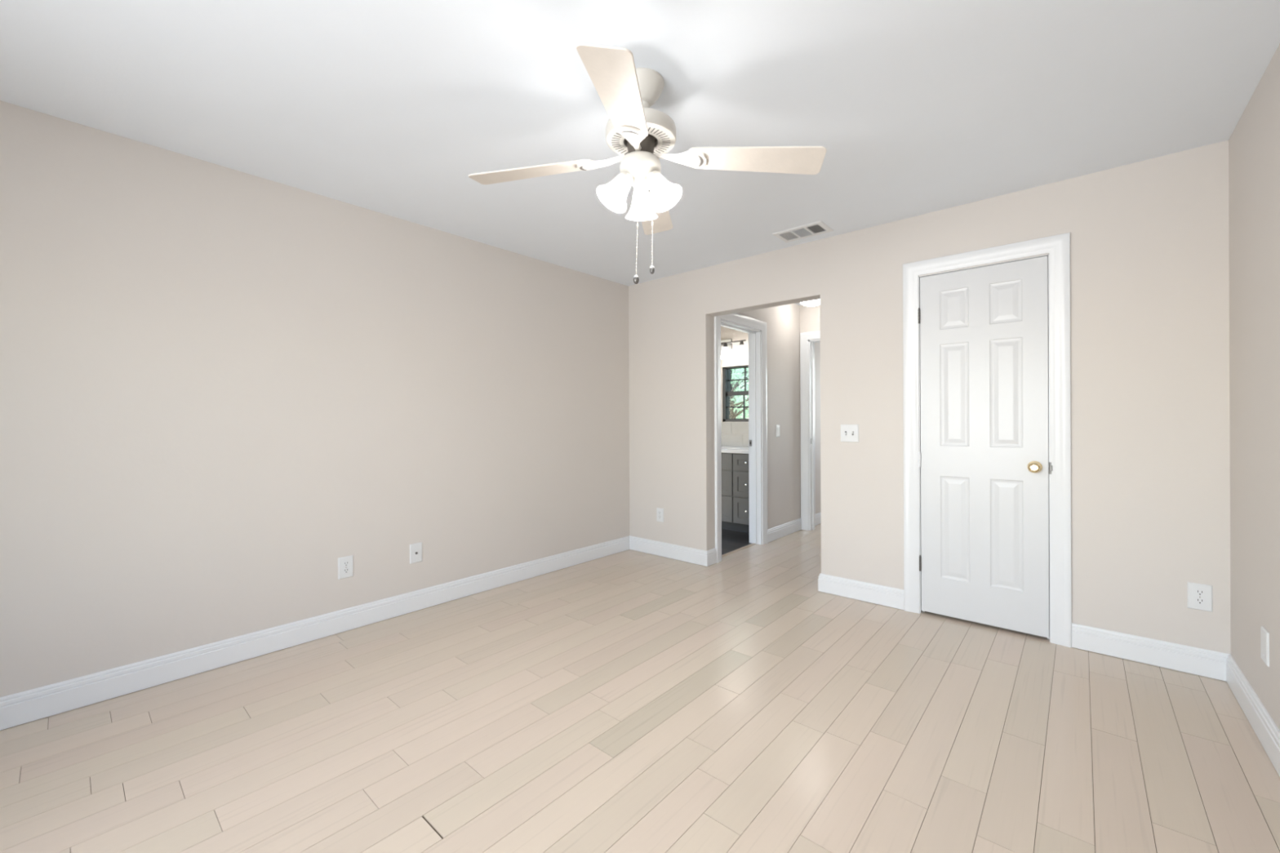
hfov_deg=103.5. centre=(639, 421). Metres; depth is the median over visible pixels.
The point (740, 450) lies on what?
countertop
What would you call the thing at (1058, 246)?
door frame
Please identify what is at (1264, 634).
blank wall plate
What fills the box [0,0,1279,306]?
ceiling
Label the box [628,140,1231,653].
wall
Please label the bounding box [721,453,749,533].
vanity cabinet
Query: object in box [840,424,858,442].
double light switch
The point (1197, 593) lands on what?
receptacle
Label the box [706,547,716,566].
baseboard
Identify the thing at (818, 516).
baseboard
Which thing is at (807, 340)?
door frame
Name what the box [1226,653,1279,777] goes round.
baseboard
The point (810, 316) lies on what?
wall
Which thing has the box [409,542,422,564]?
cable jack plate
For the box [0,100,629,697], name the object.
wall
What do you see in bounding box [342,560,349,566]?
receptacle
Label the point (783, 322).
wall
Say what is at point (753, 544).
trim
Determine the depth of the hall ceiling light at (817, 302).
4.98 m
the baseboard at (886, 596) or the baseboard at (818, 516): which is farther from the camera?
the baseboard at (818, 516)
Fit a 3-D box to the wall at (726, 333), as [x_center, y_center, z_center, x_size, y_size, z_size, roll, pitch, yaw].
[0.850,-0.041,6.320,2.174,2.440,0.160,0,0,41]
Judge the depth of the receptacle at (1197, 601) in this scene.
2.33 m
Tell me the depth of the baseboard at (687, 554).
4.36 m
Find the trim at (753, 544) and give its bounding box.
[721,542,755,556]
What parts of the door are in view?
knob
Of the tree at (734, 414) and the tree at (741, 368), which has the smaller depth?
the tree at (734, 414)
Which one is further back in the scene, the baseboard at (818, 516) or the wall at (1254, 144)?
the baseboard at (818, 516)
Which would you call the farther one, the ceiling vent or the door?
the ceiling vent
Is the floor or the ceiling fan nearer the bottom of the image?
the floor
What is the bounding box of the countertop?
[721,446,748,453]
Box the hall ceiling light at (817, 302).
[800,299,820,306]
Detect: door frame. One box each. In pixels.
[714,313,767,563]
[800,330,820,530]
[902,232,1071,647]
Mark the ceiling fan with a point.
(642, 135)
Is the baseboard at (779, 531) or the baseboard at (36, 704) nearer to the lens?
the baseboard at (36, 704)
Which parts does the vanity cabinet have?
drawer, drawer, drawer, drawer, drawer, drawer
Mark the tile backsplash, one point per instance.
(732, 434)
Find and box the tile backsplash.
[720,422,748,447]
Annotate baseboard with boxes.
[0,535,629,730]
[629,535,706,566]
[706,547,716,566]
[767,518,801,542]
[815,512,821,525]
[817,573,904,609]
[1071,622,1229,681]
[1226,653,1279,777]
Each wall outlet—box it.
[337,555,353,579]
[656,507,663,522]
[1186,582,1212,612]
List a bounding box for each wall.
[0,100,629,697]
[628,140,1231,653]
[720,326,748,447]
[736,303,821,529]
[800,304,820,422]
[1228,44,1279,730]
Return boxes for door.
[918,255,1049,638]
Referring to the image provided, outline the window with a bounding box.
[722,364,748,422]
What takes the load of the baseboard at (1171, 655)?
attached to the wall at (1149, 239)
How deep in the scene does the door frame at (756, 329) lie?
4.83 m
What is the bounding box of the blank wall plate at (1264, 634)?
[1260,626,1269,666]
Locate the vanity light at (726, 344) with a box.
[720,338,747,359]
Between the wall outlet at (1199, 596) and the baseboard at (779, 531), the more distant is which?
the baseboard at (779, 531)
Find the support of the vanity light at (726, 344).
attached to the wall at (726, 333)
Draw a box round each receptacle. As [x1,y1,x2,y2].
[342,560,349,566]
[342,568,349,573]
[1194,589,1205,596]
[1194,597,1205,604]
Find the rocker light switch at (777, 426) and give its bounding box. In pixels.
[776,424,779,436]
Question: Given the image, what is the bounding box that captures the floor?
[0,523,1279,852]
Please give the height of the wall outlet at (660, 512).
0.121 m
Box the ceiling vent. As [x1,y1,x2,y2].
[772,220,833,242]
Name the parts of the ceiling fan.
blade, blade, lamp shade, bulb, pull knob, pull chain, lamp shade, pull chain, pull knob, blade, bulb, lamp shade, blade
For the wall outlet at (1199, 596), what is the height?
0.121 m
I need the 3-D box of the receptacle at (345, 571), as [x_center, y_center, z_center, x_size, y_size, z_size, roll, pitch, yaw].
[-1.672,0.850,2.869,0.003,0.028,0.034,0,0,41]
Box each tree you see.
[730,368,748,418]
[736,368,748,417]
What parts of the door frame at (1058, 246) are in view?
strike plate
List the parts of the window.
sash, sash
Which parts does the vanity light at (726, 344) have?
lamp shade, plate, lamp shade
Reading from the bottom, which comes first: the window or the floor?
the floor
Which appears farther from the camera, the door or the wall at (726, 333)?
the wall at (726, 333)
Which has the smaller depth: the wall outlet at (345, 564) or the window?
the wall outlet at (345, 564)
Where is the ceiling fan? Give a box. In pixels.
[468,43,826,284]
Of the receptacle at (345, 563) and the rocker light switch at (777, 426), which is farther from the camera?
the rocker light switch at (777, 426)
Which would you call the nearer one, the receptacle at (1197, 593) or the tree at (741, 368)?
the receptacle at (1197, 593)

